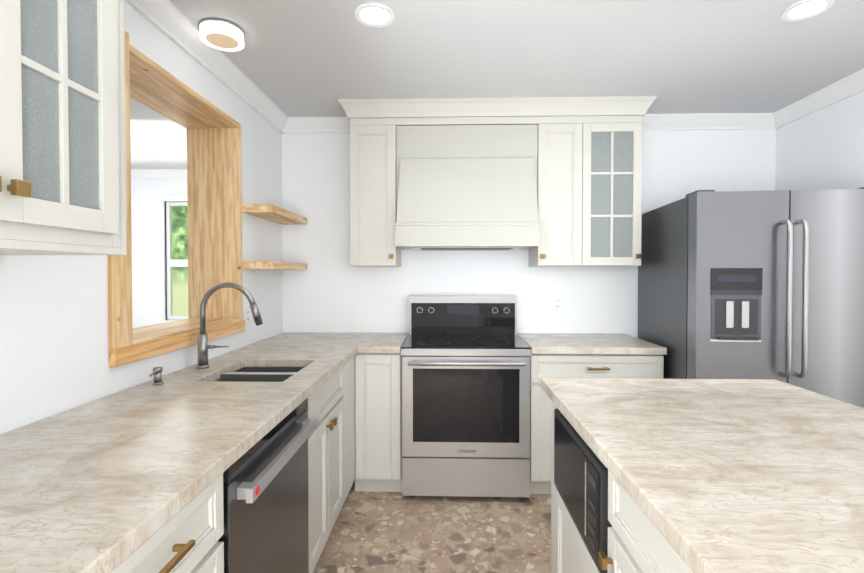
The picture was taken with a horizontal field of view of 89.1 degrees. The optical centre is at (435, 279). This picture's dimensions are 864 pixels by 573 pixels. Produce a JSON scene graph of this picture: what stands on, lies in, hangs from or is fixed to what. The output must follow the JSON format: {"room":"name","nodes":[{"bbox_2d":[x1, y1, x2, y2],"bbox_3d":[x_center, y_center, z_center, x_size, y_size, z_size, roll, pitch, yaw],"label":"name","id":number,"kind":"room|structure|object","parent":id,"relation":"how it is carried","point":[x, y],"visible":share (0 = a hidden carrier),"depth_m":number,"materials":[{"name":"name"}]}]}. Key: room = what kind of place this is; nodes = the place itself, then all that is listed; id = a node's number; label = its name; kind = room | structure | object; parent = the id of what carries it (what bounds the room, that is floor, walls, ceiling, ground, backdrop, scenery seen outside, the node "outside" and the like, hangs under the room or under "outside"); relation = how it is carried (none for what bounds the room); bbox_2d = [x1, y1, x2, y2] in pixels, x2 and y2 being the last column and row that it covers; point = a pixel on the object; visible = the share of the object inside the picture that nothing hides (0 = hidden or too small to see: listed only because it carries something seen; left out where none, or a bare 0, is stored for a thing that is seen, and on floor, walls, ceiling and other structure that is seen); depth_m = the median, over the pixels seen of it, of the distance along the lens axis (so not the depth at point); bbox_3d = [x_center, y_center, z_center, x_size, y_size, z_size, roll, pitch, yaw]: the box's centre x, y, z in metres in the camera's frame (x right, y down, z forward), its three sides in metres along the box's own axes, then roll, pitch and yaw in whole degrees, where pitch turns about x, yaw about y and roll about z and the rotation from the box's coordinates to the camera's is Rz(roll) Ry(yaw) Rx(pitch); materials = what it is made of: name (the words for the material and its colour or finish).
{"room":"kitchen","nodes":[
{"label":"kitchen","id":0,"kind":"room"},
{"bbox_2d":[0,1,282,433],"bbox_3d":[-1.320,0.102,1.222,0.300,2.450,6.970,0,1,1],"label":"wall","id":1,"kind":"structure","parent":0,"point":[54,335],"depth_m":1.50,"materials":[{"name":"white paint"}]},
{"bbox_2d":[0,0,126,254],"bbox_3d":[-1.005,-0.564,0.821,0.345,1.004,0.743,0,1,1],"label":"upper cabinet","id":2,"kind":"object","parent":1,"relation":"attached to","point":[62,137],"visible":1,"depth_m":0.95,"materials":[{"name":"white wood"}]},
{"bbox_2d":[108,30,244,366],"bbox_3d":[-1.284,-0.309,2.052,0.318,1.223,1.005,0,1,1],"label":"trim","id":3,"kind":"structure","parent":1,"relation":"attached to","point":[214,170],"depth_m":2.48,"materials":[{"name":"brown wood"}]},
{"bbox_2d":[124,0,291,133],"bbox_3d":[-1.152,-1.066,0.449,0.075,0.090,5.470,0,1,1],"label":"crown molding","id":4,"kind":"structure","parent":1,"relation":"attached to","point":[171,21],"depth_m":2.14,"materials":[{"name":"white"}]},
{"bbox_2d":[244,306,249,325],"bbox_3d":[-1.129,0.213,2.624,0.008,0.116,0.072,0,1,1],"label":"electrical outlet","id":5,"kind":"object","parent":1,"relation":"attached to","point":[247,314],"visible":1,"depth_m":2.62,"materials":[{"name":"white plastic"}]},
{"bbox_2d":[242,205,306,224],"bbox_3d":[-1.034,-0.420,2.873,0.184,0.045,0.632,0,1,1],"label":"shelf","id":6,"kind":"object","parent":1,"relation":"attached to","point":[273,213],"visible":0.88,"depth_m":2.69,"materials":[{"name":"brown wood"}]},
{"bbox_2d":[242,261,307,269],"bbox_3d":[-1.034,-0.090,2.878,0.184,0.045,0.632,0,1,1],"label":"shelf","id":7,"kind":"object","parent":1,"relation":"attached to","point":[267,265],"visible":0.88,"depth_m":2.58,"materials":[{"name":"brown wood"}]},
{"bbox_2d":[131,179,186,327],"bbox_3d":[-2.453,0.049,4.787,2.150,2.450,0.100,0,1,1],"label":"wall","id":8,"kind":"structure","parent":0,"point":[145,193],"depth_m":4.75,"materials":[{"name":"white paint"}]},
{"bbox_2d":[131,169,186,178],"bbox_3d":[-2.456,-1.130,4.682,2.150,0.090,0.075,0,1,1],"label":"crown molding","id":9,"kind":"structure","parent":8,"relation":"attached to","point":[135,173],"depth_m":4.69,"materials":[{"name":"white"}]},
{"bbox_2d":[157,195,187,323],"bbox_3d":[-2.529,-0.206,4.750,0.940,1.420,0.130,0,1,1],"label":"window","id":10,"kind":"structure","parent":8,"relation":"in","point":[162,227],"depth_m":4.75,"materials":[{"name":"white"}]},
{"bbox_2d":[313,480,550,572],"bbox_3d":[0.608,1.389,0.441,3.637,0.100,5.670,0,1,1],"label":"floor","id":11,"kind":"structure","parent":0,"point":[384,532],"depth_m":2.25,"materials":[{"name":"stone"}]},
{"bbox_2d":[111,473,223,572],"bbox_3d":[-0.855,0.896,0.796,0.646,0.876,0.608,0,1,1],"label":"base cabinet","id":12,"kind":"object","parent":11,"relation":"on","point":[186,538],"depth_m":0.95,"materials":[{"name":"grey wood"}]},
{"bbox_2d":[217,398,316,572],"bbox_3d":[-0.798,0.891,1.417,0.675,0.868,0.621,0,1,1],"label":"dishwasher","id":13,"kind":"object","parent":11,"relation":"on","point":[265,493],"visible":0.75,"depth_m":1.35,"materials":[{"name":"silver metal"}]},
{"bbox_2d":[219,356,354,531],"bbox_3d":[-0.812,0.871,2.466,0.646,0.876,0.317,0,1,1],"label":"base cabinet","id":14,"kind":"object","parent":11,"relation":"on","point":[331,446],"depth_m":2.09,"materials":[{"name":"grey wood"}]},
{"bbox_2d":[0,332,408,572],"bbox_3d":[-0.705,0.432,1.260,0.925,0.040,3.868,0,1,1],"label":"countertop","id":15,"kind":"structure","parent":14,"relation":"on","point":[109,483],"depth_m":1.07,"materials":[{"name":"stone"}]},
{"bbox_2d":[149,367,163,384],"bbox_3d":[-1.076,0.374,1.673,0.054,0.064,0.106,0,1,1],"label":"soap dispenser","id":16,"kind":"object","parent":15,"relation":"on","point":[156,373],"visible":0.98,"depth_m":1.70,"materials":[{"name":"silver metal"}]},
{"bbox_2d":[196,282,262,368],"bbox_3d":[-0.940,0.206,1.999,0.304,0.390,0.054,0,1,1],"label":"faucet","id":17,"kind":"object","parent":15,"relation":"on","point":[203,345],"visible":1,"depth_m":1.99,"materials":[{"name":"silver metal"}]},
{"bbox_2d":[215,367,303,381],"bbox_3d":[-0.786,0.521,1.975,0.372,0.203,0.460,0,1,1],"label":"sink","id":18,"kind":"object","parent":15,"relation":"in","point":[262,374],"visible":0.08,"depth_m":1.96,"materials":[{"name":"silver metal"}]},
{"bbox_2d":[355,353,401,491],"bbox_3d":[-0.348,0.865,2.902,0.297,0.875,0.577,0,1,1],"label":"base cabinet","id":19,"kind":"object","parent":11,"relation":"on","point":[378,422],"visible":0.88,"depth_m":2.62,"materials":[{"name":"grey wood"}]},
{"bbox_2d":[401,295,531,497],"bbox_3d":[0.181,0.710,2.814,0.758,1.187,0.642,0,1,1],"label":"range","id":20,"kind":"object","parent":11,"relation":"on","point":[465,395],"visible":1,"depth_m":2.56,"materials":[{"name":"silver metal"}]},
{"bbox_2d":[530,354,663,493],"bbox_3d":[0.953,0.866,2.851,0.775,0.875,0.611,0,1,1],"label":"base cabinet","id":21,"kind":"object","parent":11,"relation":"on","point":[596,366],"visible":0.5,"depth_m":2.59,"materials":[{"name":"grey wood"}]},
{"bbox_2d":[517,333,666,354],"bbox_3d":[0.954,0.408,2.847,0.777,0.040,0.608,0,1,1],"label":"countertop","id":22,"kind":"structure","parent":21,"relation":"on","point":[580,343],"depth_m":2.65,"materials":[{"name":"stone"}]},
{"bbox_2d":[551,401,692,572],"bbox_3d":[0.860,0.900,0.546,0.915,0.875,2.468,0,1,1],"label":"kitchen island","id":23,"kind":"object","parent":11,"relation":"on","point":[638,542],"visible":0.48,"depth_m":1.09,"materials":[{"name":"grey wood"}]},
{"bbox_2d":[554,409,611,572],"bbox_3d":[0.680,0.644,1.423,0.472,0.288,0.524,0,1,1],"label":"microwave","id":24,"kind":"object","parent":23,"relation":"in","point":[581,476],"visible":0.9,"depth_m":1.33,"materials":[{"name":"black metal"}]},
{"bbox_2d":[541,378,863,572],"bbox_3d":[0.873,0.443,0.541,0.949,0.040,2.513,0,1,1],"label":"island countertop","id":25,"kind":"structure","parent":23,"relation":"on","point":[738,475],"depth_m":1.00,"materials":[{"name":"stone"}]},
{"bbox_2d":[638,187,863,407],"bbox_3d":[1.810,0.421,2.590,0.875,1.771,0.932,0,1,7],"label":"refrigerator","id":26,"kind":"object","parent":11,"relation":"on","point":[750,284],"visible":0.69,"depth_m":2.21,"materials":[{"name":"silver metal"}]},
{"bbox_2d":[130,0,863,168],"bbox_3d":[-0.637,-1.172,1.185,6.167,0.100,7.170,0,1,1],"label":"ceiling","id":27,"kind":"structure","parent":0,"point":[305,58],"depth_m":2.20,"materials":[{"name":"white paint"}]},
{"bbox_2d":[199,18,244,51],"bbox_3d":[-0.970,-1.108,1.990,0.188,0.052,0.188,0,1,1],"label":"flush ceiling light","id":28,"kind":"object","parent":27,"relation":"attached to","point":[221,34],"visible":1,"depth_m":1.95,"materials":[{"name":"white plastic"}]},
{"bbox_2d":[354,3,394,27],"bbox_3d":[-0.262,-1.129,1.876,0.170,0.006,0.170,0,1,1],"label":"recessed light","id":29,"kind":"object","parent":27,"relation":"in","point":[377,15],"visible":1,"depth_m":1.87,"materials":[{"name":"white plastic"}]},
{"bbox_2d":[781,0,834,21],"bbox_3d":[1.547,-1.129,1.829,0.170,0.006,0.170,0,1,1],"label":"recessed light","id":30,"kind":"object","parent":27,"relation":"in","point":[802,10],"visible":1,"depth_m":1.83,"materials":[{"name":"white plastic"}]},
{"bbox_2d":[282,129,775,337],"bbox_3d":[0.540,0.072,3.209,3.917,2.450,0.100,0,1,1],"label":"wall","id":31,"kind":"structure","parent":0,"point":[330,289],"depth_m":3.17,"materials":[{"name":"white paint"}]},
{"bbox_2d":[347,116,401,266],"bbox_3d":[-0.406,-0.572,3.006,0.300,0.956,0.327,0,1,1],"label":"upper cabinet","id":32,"kind":"object","parent":31,"relation":"attached to","point":[373,218],"depth_m":2.85,"materials":[{"name":"grey wood"}]},
{"bbox_2d":[395,125,539,250],"bbox_3d":[0.201,-0.601,2.943,0.909,0.795,0.423,0,1,1],"label":"range hood","id":33,"kind":"object","parent":31,"relation":"attached to","point":[466,187],"visible":1,"depth_m":2.78,"materials":[{"name":"grey wood"}]},
{"bbox_2d":[292,113,771,132],"bbox_3d":[0.644,-1.106,3.100,3.330,0.090,0.075,0,1,1],"label":"crown molding","id":34,"kind":"structure","parent":31,"relation":"attached to","point":[700,121],"depth_m":3.08,"materials":[{"name":"white"}]},
{"bbox_2d":[552,295,561,311],"bbox_3d":[0.871,0.170,3.147,0.072,0.116,0.008,0,1,1],"label":"electrical outlet","id":35,"kind":"object","parent":31,"relation":"attached to","point":[556,303],"visible":1,"depth_m":3.15,"materials":[{"name":"white plastic"}]},
{"bbox_2d":[528,112,593,266],"bbox_3d":[0.828,-0.571,2.974,0.337,0.956,0.327,0,1,1],"label":"upper cabinet","id":36,"kind":"object","parent":31,"relation":"attached to","point":[589,179],"depth_m":2.82,"materials":[{"name":"grey wood"}]},
{"bbox_2d":[775,91,863,190],"bbox_3d":[2.375,0.116,0.325,0.100,2.450,5.570,0,1,1],"label":"wall","id":37,"kind":"structure","parent":0,"point":[821,149],"depth_m":2.69,"materials":[{"name":"white paint"}]},
{"bbox_2d":[772,68,863,128],"bbox_3d":[2.289,-1.065,0.360,0.075,0.090,5.470,0,1,1],"label":"crown molding","id":38,"kind":"structure","parent":37,"relation":"attached to","point":[853,84],"depth_m":2.67,"materials":[{"name":"white"}]},
{"label":"outside","id":39,"kind":"structure","parent":0,"visible":0},
{"bbox_2d":[172,206,187,315],"bbox_3d":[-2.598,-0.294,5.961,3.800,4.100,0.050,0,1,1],"label":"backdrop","id":40,"kind":"structure","parent":39,"point":[181,230],"depth_m":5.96,"materials":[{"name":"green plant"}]}
]}

